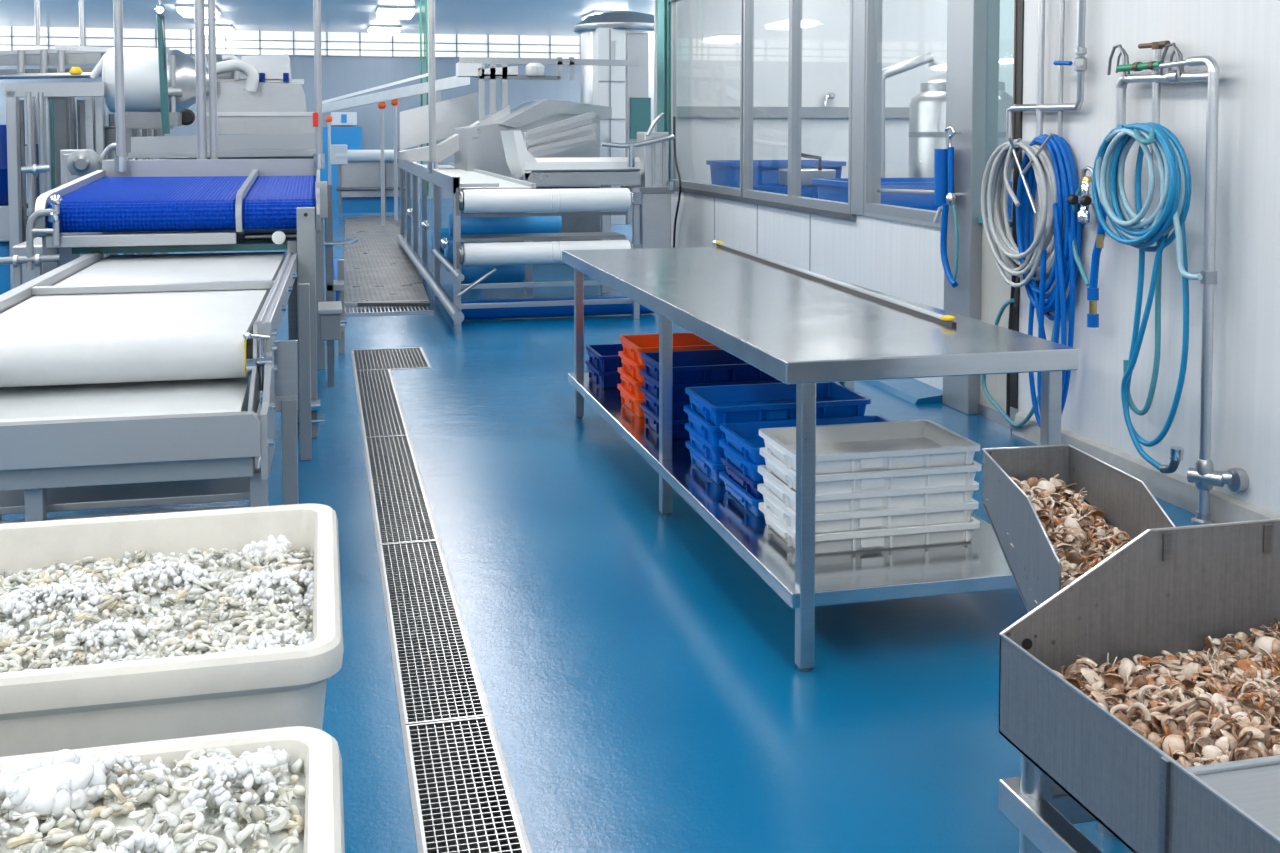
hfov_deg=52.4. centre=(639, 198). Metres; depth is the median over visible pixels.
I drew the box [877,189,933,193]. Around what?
bar
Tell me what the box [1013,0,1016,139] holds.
door frame
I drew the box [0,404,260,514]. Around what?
frame
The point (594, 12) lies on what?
ceiling light
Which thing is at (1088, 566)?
shell
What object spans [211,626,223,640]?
shrimp
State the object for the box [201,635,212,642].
shrimp
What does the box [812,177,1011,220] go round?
blue vat
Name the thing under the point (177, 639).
shrimp
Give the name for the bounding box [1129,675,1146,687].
shell
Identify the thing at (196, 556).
shrimp
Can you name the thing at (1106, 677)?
shell
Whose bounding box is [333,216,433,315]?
walkway
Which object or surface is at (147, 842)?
crushed ice
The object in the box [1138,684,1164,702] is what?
shell
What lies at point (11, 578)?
shrimp
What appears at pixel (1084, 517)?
shell
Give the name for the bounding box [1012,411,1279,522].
baseboard
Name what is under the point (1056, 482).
shell
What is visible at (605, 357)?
crate
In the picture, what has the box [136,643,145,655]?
shrimp
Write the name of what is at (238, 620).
shrimp
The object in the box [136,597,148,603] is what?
shrimp
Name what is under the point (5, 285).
barrel
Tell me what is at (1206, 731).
shell
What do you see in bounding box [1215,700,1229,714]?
shell
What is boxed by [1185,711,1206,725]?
shell
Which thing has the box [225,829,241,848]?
shrimp
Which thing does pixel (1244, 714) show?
shell
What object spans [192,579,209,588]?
shrimp
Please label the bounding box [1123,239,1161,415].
hose
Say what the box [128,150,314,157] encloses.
shelf
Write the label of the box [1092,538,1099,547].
shell
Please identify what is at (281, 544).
lump
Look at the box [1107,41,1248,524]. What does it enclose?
pipe
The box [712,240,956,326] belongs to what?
pole
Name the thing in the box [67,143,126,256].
motor
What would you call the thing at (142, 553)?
shrimp
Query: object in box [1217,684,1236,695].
shell
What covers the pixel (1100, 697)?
shell
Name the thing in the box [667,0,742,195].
window
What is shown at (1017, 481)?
shell
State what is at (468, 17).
ceiling
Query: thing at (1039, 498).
shell
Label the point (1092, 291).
gun
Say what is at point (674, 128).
power cable
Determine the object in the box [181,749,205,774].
shrimp
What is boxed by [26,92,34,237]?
vertical pipe
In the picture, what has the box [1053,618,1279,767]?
heap
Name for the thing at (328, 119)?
post
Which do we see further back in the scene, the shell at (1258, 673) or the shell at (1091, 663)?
the shell at (1091, 663)
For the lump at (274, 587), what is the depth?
2.45 m
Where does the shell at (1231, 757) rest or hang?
on the heap at (1153, 729)
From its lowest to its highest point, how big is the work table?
0.910 m
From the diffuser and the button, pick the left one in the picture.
the diffuser
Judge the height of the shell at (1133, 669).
0.035 m
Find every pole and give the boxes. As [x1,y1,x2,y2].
[113,0,127,171]
[154,0,169,133]
[194,0,217,158]
[313,0,324,168]
[427,0,437,172]
[712,240,956,326]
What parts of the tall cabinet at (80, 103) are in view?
door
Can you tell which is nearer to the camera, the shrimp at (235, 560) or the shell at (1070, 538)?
the shrimp at (235, 560)
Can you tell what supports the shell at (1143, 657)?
on the heap at (1153, 729)
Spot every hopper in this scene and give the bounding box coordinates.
[982,444,1175,837]
[998,518,1279,852]
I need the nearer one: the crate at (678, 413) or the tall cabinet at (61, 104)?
the crate at (678, 413)
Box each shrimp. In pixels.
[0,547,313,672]
[0,633,13,649]
[0,647,10,654]
[0,653,15,665]
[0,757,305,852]
[3,575,17,585]
[5,836,31,848]
[8,659,24,669]
[11,647,25,654]
[12,812,38,831]
[13,843,41,852]
[17,633,37,648]
[19,812,46,823]
[20,830,37,837]
[21,653,32,660]
[26,805,34,811]
[31,639,47,646]
[43,642,53,651]
[55,817,75,829]
[61,640,81,645]
[62,646,83,651]
[67,627,74,632]
[69,570,83,581]
[81,573,92,582]
[86,615,100,622]
[86,820,115,838]
[95,566,112,571]
[97,597,118,611]
[103,787,119,797]
[104,595,120,601]
[106,845,114,850]
[107,783,124,802]
[108,566,125,575]
[112,579,119,591]
[113,584,123,592]
[113,802,133,817]
[115,826,143,838]
[118,571,124,577]
[123,655,135,660]
[127,638,138,648]
[128,808,150,820]
[134,550,145,558]
[135,653,145,659]
[135,772,154,786]
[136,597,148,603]
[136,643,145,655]
[141,649,152,653]
[142,605,152,617]
[146,618,170,630]
[146,812,177,832]
[154,811,167,822]
[159,594,175,603]
[159,615,174,630]
[164,637,180,653]
[172,610,181,615]
[172,759,199,771]
[172,778,197,791]
[174,830,197,842]
[177,559,184,565]
[178,806,205,824]
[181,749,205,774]
[182,631,196,642]
[184,770,207,787]
[186,640,196,648]
[188,548,197,556]
[189,805,204,830]
[190,834,201,850]
[191,554,202,559]
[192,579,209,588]
[197,629,213,635]
[198,836,227,852]
[199,598,207,609]
[201,603,215,608]
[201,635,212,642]
[203,553,213,564]
[205,593,219,601]
[205,611,218,617]
[206,747,231,756]
[208,559,221,567]
[209,646,223,652]
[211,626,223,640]
[211,632,233,639]
[213,550,225,556]
[217,801,239,822]
[219,582,233,586]
[223,585,235,593]
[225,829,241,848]
[228,598,252,606]
[230,557,242,563]
[230,617,244,629]
[232,611,247,617]
[234,620,255,630]
[237,802,250,823]
[241,615,258,620]
[241,763,262,773]
[258,614,265,621]
[264,787,288,810]
[267,804,289,832]
[270,605,289,616]
[273,836,298,852]
[274,623,283,629]
[281,615,291,630]
[284,820,297,828]
[287,558,301,563]
[296,609,306,616]
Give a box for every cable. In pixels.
[419,0,422,164]
[425,0,428,195]
[673,117,680,247]
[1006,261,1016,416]
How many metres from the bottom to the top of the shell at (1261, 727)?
0.014 m
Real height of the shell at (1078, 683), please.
0.028 m
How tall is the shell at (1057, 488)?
0.038 m
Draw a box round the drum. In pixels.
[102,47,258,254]
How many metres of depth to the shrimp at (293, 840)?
1.48 m
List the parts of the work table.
leg, leg, leg, leg, leg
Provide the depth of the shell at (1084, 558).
2.59 m
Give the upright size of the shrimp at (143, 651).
0.028 m
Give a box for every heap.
[983,474,1125,602]
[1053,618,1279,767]
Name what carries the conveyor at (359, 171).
on the floor
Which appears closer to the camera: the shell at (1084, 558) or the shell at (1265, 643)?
the shell at (1265, 643)
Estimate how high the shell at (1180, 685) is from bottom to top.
0.018 m
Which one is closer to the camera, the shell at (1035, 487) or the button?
the shell at (1035, 487)
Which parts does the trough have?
leg, leg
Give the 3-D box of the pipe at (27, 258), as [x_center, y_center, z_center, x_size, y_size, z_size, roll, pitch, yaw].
[-3.218,0.577,7.061,0.385,1.242,1.230,-1,3,-14]
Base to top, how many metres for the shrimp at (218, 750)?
0.028 m
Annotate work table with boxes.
[562,247,1077,671]
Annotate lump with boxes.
[0,749,106,819]
[191,752,235,778]
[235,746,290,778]
[242,535,291,556]
[259,572,292,589]
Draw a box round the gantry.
[456,57,639,120]
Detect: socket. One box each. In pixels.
[314,154,324,168]
[427,162,437,172]
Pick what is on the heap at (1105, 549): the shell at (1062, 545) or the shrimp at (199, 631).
the shell at (1062, 545)
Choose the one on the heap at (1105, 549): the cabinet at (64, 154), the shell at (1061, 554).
the shell at (1061, 554)
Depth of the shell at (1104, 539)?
2.65 m
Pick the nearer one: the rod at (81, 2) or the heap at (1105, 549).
the heap at (1105, 549)
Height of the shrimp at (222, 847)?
0.024 m
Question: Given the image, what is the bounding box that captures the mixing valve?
[1067,166,1099,223]
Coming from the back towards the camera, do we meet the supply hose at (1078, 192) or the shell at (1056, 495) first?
the supply hose at (1078, 192)
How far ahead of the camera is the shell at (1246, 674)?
2.16 m
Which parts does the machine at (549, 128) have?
panel, frame, peaked lid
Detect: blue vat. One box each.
[706,160,845,198]
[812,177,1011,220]
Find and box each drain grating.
[352,347,428,370]
[355,369,407,437]
[365,435,436,543]
[380,540,486,724]
[406,716,525,852]
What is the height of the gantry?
2.487 m
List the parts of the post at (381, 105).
post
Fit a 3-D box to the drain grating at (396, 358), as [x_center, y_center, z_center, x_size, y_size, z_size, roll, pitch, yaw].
[-1.718,1.116,8.921,0.481,0.032,0.805,-1,3,-14]
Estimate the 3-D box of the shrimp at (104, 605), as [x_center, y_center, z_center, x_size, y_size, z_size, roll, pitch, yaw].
[-0.958,0.733,2.343,0.039,0.022,0.022,-3,4,-40]
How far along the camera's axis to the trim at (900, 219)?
8.01 m
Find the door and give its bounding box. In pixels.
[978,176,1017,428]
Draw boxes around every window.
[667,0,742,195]
[676,0,1014,183]
[743,0,790,203]
[789,0,852,213]
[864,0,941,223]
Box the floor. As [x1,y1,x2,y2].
[2,198,1195,852]
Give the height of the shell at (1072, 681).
0.032 m
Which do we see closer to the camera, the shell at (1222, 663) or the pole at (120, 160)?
the shell at (1222, 663)
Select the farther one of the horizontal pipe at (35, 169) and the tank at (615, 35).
the tank at (615, 35)
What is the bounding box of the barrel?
[0,125,27,294]
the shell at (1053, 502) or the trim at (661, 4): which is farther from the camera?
the trim at (661, 4)
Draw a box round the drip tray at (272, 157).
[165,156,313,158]
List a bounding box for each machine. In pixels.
[128,54,316,252]
[320,112,361,199]
[454,99,611,242]
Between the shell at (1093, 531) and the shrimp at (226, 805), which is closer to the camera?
the shrimp at (226, 805)
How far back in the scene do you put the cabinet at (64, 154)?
9.47 m
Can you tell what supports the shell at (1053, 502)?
on the heap at (1105, 549)
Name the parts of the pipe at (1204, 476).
tee handle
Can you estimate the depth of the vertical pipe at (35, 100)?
11.25 m
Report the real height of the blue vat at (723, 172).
1.270 m
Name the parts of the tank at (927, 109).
tank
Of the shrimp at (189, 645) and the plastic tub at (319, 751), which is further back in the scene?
the shrimp at (189, 645)
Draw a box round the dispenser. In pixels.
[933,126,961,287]
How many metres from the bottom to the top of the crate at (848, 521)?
0.068 m
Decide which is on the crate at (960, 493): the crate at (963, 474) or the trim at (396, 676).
the crate at (963, 474)
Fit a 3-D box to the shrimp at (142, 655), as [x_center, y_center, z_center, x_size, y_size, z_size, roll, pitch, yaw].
[-0.839,0.767,2.175,0.023,0.014,0.036,2,3,28]
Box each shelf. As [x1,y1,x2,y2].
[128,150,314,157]
[568,372,1016,608]
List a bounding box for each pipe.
[0,195,79,288]
[19,100,28,241]
[21,164,50,175]
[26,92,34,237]
[35,100,37,143]
[37,92,45,194]
[44,100,50,191]
[50,100,55,188]
[69,97,76,148]
[104,112,109,255]
[108,114,115,125]
[1006,0,1086,139]
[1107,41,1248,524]
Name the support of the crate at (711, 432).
on the crate at (713, 452)
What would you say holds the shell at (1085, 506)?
on the heap at (1105, 549)
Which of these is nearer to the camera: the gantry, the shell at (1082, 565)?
the shell at (1082, 565)
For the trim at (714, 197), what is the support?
attached to the wall at (1243, 36)
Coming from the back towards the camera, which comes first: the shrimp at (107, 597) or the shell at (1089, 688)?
the shrimp at (107, 597)
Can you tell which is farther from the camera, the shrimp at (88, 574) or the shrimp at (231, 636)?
the shrimp at (88, 574)
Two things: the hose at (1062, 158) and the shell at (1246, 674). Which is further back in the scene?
the hose at (1062, 158)
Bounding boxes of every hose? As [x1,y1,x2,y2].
[981,133,1064,287]
[982,224,1064,427]
[1016,134,1080,426]
[1070,183,1088,285]
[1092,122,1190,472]
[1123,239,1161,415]
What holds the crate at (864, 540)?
on the work table
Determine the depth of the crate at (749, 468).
4.55 m
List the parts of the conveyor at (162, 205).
leg, plate, leg, divider plate, post, post, plate, leg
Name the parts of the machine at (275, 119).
rail, panel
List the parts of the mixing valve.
hand knob, hand knob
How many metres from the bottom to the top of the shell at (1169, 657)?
0.014 m
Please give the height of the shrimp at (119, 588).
0.015 m
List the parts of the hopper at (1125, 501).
leg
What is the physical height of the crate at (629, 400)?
0.086 m
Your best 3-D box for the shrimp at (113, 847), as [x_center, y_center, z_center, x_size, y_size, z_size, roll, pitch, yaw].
[-0.586,0.728,1.437,0.017,0.012,0.032,0,3,4]
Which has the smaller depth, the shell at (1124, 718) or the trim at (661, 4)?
the shell at (1124, 718)
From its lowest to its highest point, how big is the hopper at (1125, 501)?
0.848 m
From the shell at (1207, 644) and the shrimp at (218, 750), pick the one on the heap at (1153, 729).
the shell at (1207, 644)
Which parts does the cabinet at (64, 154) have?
door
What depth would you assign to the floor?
3.95 m
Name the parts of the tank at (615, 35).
casing, lid, casing panel, window plate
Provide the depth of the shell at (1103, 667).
2.27 m
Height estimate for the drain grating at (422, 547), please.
0.032 m
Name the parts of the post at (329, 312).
leg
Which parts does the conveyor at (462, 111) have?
rail, screen panel, leg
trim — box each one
[0,26,580,58]
[351,347,531,852]
[657,0,667,131]
[674,186,855,220]
[676,106,908,117]
[714,197,810,270]
[851,0,882,215]
[864,212,940,227]
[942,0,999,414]
[1010,0,1023,408]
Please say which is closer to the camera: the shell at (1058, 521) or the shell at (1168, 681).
the shell at (1168, 681)
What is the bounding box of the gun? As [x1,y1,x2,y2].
[1087,203,1117,327]
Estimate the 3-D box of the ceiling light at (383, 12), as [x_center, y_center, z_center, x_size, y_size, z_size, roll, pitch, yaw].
[-4.420,-3.351,23.484,0.660,0.129,1.260,-1,3,-14]
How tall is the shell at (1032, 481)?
0.035 m
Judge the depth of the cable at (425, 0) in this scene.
18.72 m
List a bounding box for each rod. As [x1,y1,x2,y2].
[34,0,40,45]
[79,0,83,45]
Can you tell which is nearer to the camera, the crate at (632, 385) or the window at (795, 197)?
the crate at (632, 385)
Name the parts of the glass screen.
edge trim, edge trim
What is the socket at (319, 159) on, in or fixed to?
attached to the pole at (319, 157)
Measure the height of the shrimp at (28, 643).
0.025 m
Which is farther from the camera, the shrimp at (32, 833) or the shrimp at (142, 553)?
the shrimp at (142, 553)
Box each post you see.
[318,301,346,386]
[324,184,357,360]
[325,115,332,183]
[378,101,385,225]
[391,99,398,220]
[415,145,419,227]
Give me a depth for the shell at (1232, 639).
2.31 m
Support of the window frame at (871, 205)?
in the wall at (1243, 36)
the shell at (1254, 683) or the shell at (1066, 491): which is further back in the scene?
the shell at (1066, 491)
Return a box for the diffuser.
[205,27,233,34]
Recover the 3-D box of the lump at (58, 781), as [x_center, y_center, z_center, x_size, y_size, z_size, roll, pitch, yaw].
[-0.701,0.702,1.552,0.124,0.057,0.107,-1,3,-14]
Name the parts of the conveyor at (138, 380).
leg, rail, plate, leg, corner plate, rail, guard plate, leg, leg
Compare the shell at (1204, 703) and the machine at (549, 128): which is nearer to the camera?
the shell at (1204, 703)
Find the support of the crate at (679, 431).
on the work table
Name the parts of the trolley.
handle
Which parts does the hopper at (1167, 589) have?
leg, plate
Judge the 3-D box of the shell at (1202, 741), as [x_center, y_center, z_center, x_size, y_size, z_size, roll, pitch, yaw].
[0.841,0.818,1.946,0.033,0.024,0.012,0,3,-9]
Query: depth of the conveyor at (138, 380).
4.17 m
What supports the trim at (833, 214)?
attached to the wall at (1243, 36)
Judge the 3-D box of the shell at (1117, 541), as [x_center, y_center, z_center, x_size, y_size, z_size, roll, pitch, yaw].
[0.961,0.699,2.643,0.024,0.016,0.039,3,4,41]
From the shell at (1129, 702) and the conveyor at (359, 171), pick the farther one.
the conveyor at (359, 171)
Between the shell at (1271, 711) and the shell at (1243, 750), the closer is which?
the shell at (1243, 750)
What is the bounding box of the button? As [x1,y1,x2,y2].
[313,112,317,126]
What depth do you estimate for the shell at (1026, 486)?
2.91 m
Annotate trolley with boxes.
[779,153,835,185]
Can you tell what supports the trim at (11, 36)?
attached to the wall at (341, 76)
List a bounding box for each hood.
[206,79,306,111]
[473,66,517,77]
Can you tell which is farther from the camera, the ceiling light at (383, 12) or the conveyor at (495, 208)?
the ceiling light at (383, 12)
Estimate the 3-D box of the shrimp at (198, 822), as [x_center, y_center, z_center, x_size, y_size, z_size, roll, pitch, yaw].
[-0.513,0.719,1.506,0.015,0.020,0.027,-2,4,-31]
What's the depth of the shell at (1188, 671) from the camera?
2.21 m
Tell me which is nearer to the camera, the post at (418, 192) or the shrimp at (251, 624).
the shrimp at (251, 624)
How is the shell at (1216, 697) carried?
on the heap at (1153, 729)
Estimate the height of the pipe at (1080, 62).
2.234 m
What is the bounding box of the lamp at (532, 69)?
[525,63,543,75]
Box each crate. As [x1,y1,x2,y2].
[585,360,621,388]
[586,343,622,371]
[617,384,644,416]
[618,351,644,381]
[618,367,644,398]
[619,332,720,364]
[640,369,782,401]
[640,402,689,438]
[641,349,776,384]
[641,386,690,419]
[684,405,864,444]
[685,382,870,425]
[685,423,724,463]
[686,441,726,483]
[719,439,765,481]
[719,471,763,517]
[720,415,889,464]
[721,455,763,498]
[757,483,978,533]
[758,465,978,513]
[759,447,980,493]
[759,502,979,554]
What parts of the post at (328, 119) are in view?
post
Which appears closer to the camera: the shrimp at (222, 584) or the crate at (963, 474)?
the shrimp at (222, 584)
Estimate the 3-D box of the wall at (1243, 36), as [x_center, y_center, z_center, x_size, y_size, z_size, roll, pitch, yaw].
[2.353,-0.586,5.289,0.100,3.750,17.200,-1,3,-14]
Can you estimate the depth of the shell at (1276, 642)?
2.27 m
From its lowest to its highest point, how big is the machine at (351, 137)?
1.967 m
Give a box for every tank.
[574,11,653,239]
[881,52,1012,179]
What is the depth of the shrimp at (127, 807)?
1.53 m
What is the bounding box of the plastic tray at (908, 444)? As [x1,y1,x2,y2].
[759,420,979,474]
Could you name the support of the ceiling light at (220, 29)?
attached to the ceiling
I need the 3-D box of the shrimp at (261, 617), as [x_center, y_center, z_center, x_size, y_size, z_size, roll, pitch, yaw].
[-0.677,0.750,2.314,0.028,0.024,0.017,2,3,31]
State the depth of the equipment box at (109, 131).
11.22 m
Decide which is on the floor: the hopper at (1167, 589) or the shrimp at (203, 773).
the hopper at (1167, 589)
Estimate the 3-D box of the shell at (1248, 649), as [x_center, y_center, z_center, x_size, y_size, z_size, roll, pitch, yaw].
[1.064,0.792,2.263,0.024,0.026,0.039,1,3,21]
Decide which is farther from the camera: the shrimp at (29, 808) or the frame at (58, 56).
the frame at (58, 56)
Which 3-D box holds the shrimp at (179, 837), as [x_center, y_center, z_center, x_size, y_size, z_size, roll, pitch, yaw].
[-0.514,0.722,1.471,0.026,0.010,0.013,-2,4,-38]
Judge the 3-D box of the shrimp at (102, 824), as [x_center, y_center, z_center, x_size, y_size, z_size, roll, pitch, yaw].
[-0.614,0.719,1.480,0.032,0.016,0.016,-2,3,-27]
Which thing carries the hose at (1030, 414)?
hanging from the hose at (1003, 159)
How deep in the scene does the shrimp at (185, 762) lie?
1.63 m
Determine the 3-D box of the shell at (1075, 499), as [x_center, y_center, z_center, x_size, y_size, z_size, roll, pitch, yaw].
[0.956,0.652,2.835,0.023,0.032,0.041,-1,3,-24]
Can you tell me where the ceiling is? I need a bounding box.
[0,0,653,35]
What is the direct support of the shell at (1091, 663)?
on the heap at (1153, 729)
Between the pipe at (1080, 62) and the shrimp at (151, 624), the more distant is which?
the pipe at (1080, 62)
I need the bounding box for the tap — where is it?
[823,92,835,105]
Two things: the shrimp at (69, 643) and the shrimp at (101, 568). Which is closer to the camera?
the shrimp at (69, 643)
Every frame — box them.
[0,45,113,289]
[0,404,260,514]
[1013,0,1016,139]
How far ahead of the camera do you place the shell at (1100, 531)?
2.68 m
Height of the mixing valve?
0.270 m
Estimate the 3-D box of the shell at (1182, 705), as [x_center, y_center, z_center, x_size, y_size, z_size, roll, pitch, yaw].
[0.866,0.805,2.062,0.048,0.029,0.026,-1,3,-25]
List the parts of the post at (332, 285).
lever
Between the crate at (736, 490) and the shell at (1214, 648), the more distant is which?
the crate at (736, 490)
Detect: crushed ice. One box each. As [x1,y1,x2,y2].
[0,547,313,670]
[0,750,299,852]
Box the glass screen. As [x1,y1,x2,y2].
[654,0,672,178]
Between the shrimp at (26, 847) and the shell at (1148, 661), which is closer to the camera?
the shrimp at (26, 847)
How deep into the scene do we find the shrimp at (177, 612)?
2.32 m
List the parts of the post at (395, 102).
post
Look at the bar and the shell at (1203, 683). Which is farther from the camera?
the bar
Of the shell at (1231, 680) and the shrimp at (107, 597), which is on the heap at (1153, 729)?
the shell at (1231, 680)
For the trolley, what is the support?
on the floor
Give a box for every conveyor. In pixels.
[0,252,311,523]
[35,159,327,437]
[322,73,509,227]
[330,145,405,216]
[396,159,653,324]
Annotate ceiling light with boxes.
[175,4,220,17]
[205,24,235,34]
[367,25,401,35]
[375,5,415,18]
[581,10,612,19]
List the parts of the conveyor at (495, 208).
post, post, post, post, rail, kick rail, post, kick rail, post, rail, rail, rail, plate, rail, post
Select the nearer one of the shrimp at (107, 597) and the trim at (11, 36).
the shrimp at (107, 597)
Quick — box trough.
[500,131,640,294]
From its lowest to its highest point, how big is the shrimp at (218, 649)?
0.023 m
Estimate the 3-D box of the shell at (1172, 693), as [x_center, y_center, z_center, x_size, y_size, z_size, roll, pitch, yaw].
[0.850,0.810,2.105,0.026,0.030,0.022,0,3,-9]
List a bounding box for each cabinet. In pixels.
[48,97,69,234]
[60,149,80,234]
[77,100,95,151]
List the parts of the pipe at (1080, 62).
valve handle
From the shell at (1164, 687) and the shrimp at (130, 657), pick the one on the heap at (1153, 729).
the shell at (1164, 687)
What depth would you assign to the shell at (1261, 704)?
2.04 m
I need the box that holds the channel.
[364,409,506,852]
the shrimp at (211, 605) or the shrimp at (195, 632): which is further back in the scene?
the shrimp at (211, 605)
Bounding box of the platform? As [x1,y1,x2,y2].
[865,378,942,403]
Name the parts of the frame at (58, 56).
post, post, rail, post, rail, rail, post, post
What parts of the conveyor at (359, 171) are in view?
leg, kick plate, leg, leg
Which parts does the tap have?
spout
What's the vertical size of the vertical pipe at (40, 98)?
1.863 m
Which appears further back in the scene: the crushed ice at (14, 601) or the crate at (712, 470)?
the crate at (712, 470)
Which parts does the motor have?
casing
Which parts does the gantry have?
post, post, post, post, post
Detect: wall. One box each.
[0,26,580,202]
[671,0,1279,514]
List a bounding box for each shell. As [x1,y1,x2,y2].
[1011,477,1021,487]
[1021,480,1030,489]
[1027,477,1038,487]
[1032,486,1045,492]
[1034,497,1054,503]
[1036,508,1052,519]
[1037,480,1055,492]
[1047,498,1054,507]
[1050,478,1062,492]
[1050,493,1061,498]
[1051,531,1061,541]
[1054,517,1064,525]
[1054,526,1064,538]
[1054,543,1071,548]
[1055,483,1076,492]
[1057,551,1066,558]
[1061,507,1076,516]
[1062,490,1073,494]
[1062,577,1076,588]
[1064,518,1080,527]
[1064,534,1074,542]
[1064,663,1086,675]
[1066,527,1086,541]
[1066,551,1081,565]
[1066,678,1080,690]
[1073,491,1086,502]
[1074,658,1096,682]
[1076,563,1086,572]
[1077,680,1095,699]
[1078,516,1090,521]
[1079,521,1093,531]
[1080,503,1091,513]
[1080,668,1097,684]
[1081,553,1100,562]
[1084,549,1099,559]
[1085,676,1103,691]
[1086,561,1098,568]
[1088,541,1095,549]
[1089,529,1096,539]
[1090,558,1097,566]
[1091,510,1103,518]
[1091,692,1108,710]
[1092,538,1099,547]
[1094,522,1103,527]
[1097,529,1105,541]
[1098,663,1112,674]
[1101,535,1113,540]
[1103,673,1123,688]
[1106,536,1120,545]
[1111,693,1128,701]
[1113,713,1132,725]
[1114,527,1124,545]
[1114,531,1129,538]
[1118,541,1128,549]
[1118,661,1131,680]
[1120,658,1135,678]
[1124,699,1137,715]
[1126,702,1150,720]
[1128,686,1150,698]
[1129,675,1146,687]
[1135,665,1148,671]
[1137,659,1159,671]
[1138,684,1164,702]
[1139,656,1151,663]
[1142,666,1165,676]
[1150,740,1160,748]
[1153,714,1162,721]
[1155,684,1167,697]
[1158,689,1175,701]
[1162,735,1186,755]
[1164,677,1173,684]
[1165,660,1182,669]
[1165,718,1178,726]
[1165,734,1185,745]
[1166,654,1178,665]
[1168,682,1185,689]
[1170,698,1195,714]
[1173,753,1188,759]
[1178,689,1189,710]
[1180,663,1202,680]
[1181,653,1200,665]
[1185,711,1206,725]
[1193,737,1213,751]
[1194,696,1217,714]
[1195,681,1208,687]
[1198,673,1213,694]
[1199,693,1211,707]
[1202,636,1212,655]
[1202,654,1220,678]
[1202,728,1209,736]
[1202,745,1221,758]
[1210,659,1226,667]
[1210,717,1227,733]
[1211,673,1238,683]
[1211,693,1227,711]
[1212,647,1219,656]
[1214,736,1228,753]
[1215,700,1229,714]
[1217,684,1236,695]
[1220,637,1238,650]
[1228,748,1235,761]
[1231,711,1253,721]
[1234,747,1249,760]
[1235,674,1246,683]
[1236,659,1262,674]
[1236,682,1267,705]
[1238,727,1264,738]
[1238,731,1252,747]
[1240,681,1262,699]
[1240,692,1264,709]
[1242,668,1262,678]
[1243,645,1257,655]
[1250,628,1264,636]
[1250,745,1266,756]
[1253,636,1273,653]
[1256,670,1262,686]
[1258,725,1276,729]
[1262,656,1279,671]
[1263,679,1276,686]
[1268,707,1279,732]
[1271,697,1279,712]
[1272,638,1279,653]
[1272,676,1279,682]
[1276,652,1279,661]
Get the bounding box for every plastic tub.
[0,503,342,756]
[0,726,344,852]
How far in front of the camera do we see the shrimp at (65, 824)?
1.49 m

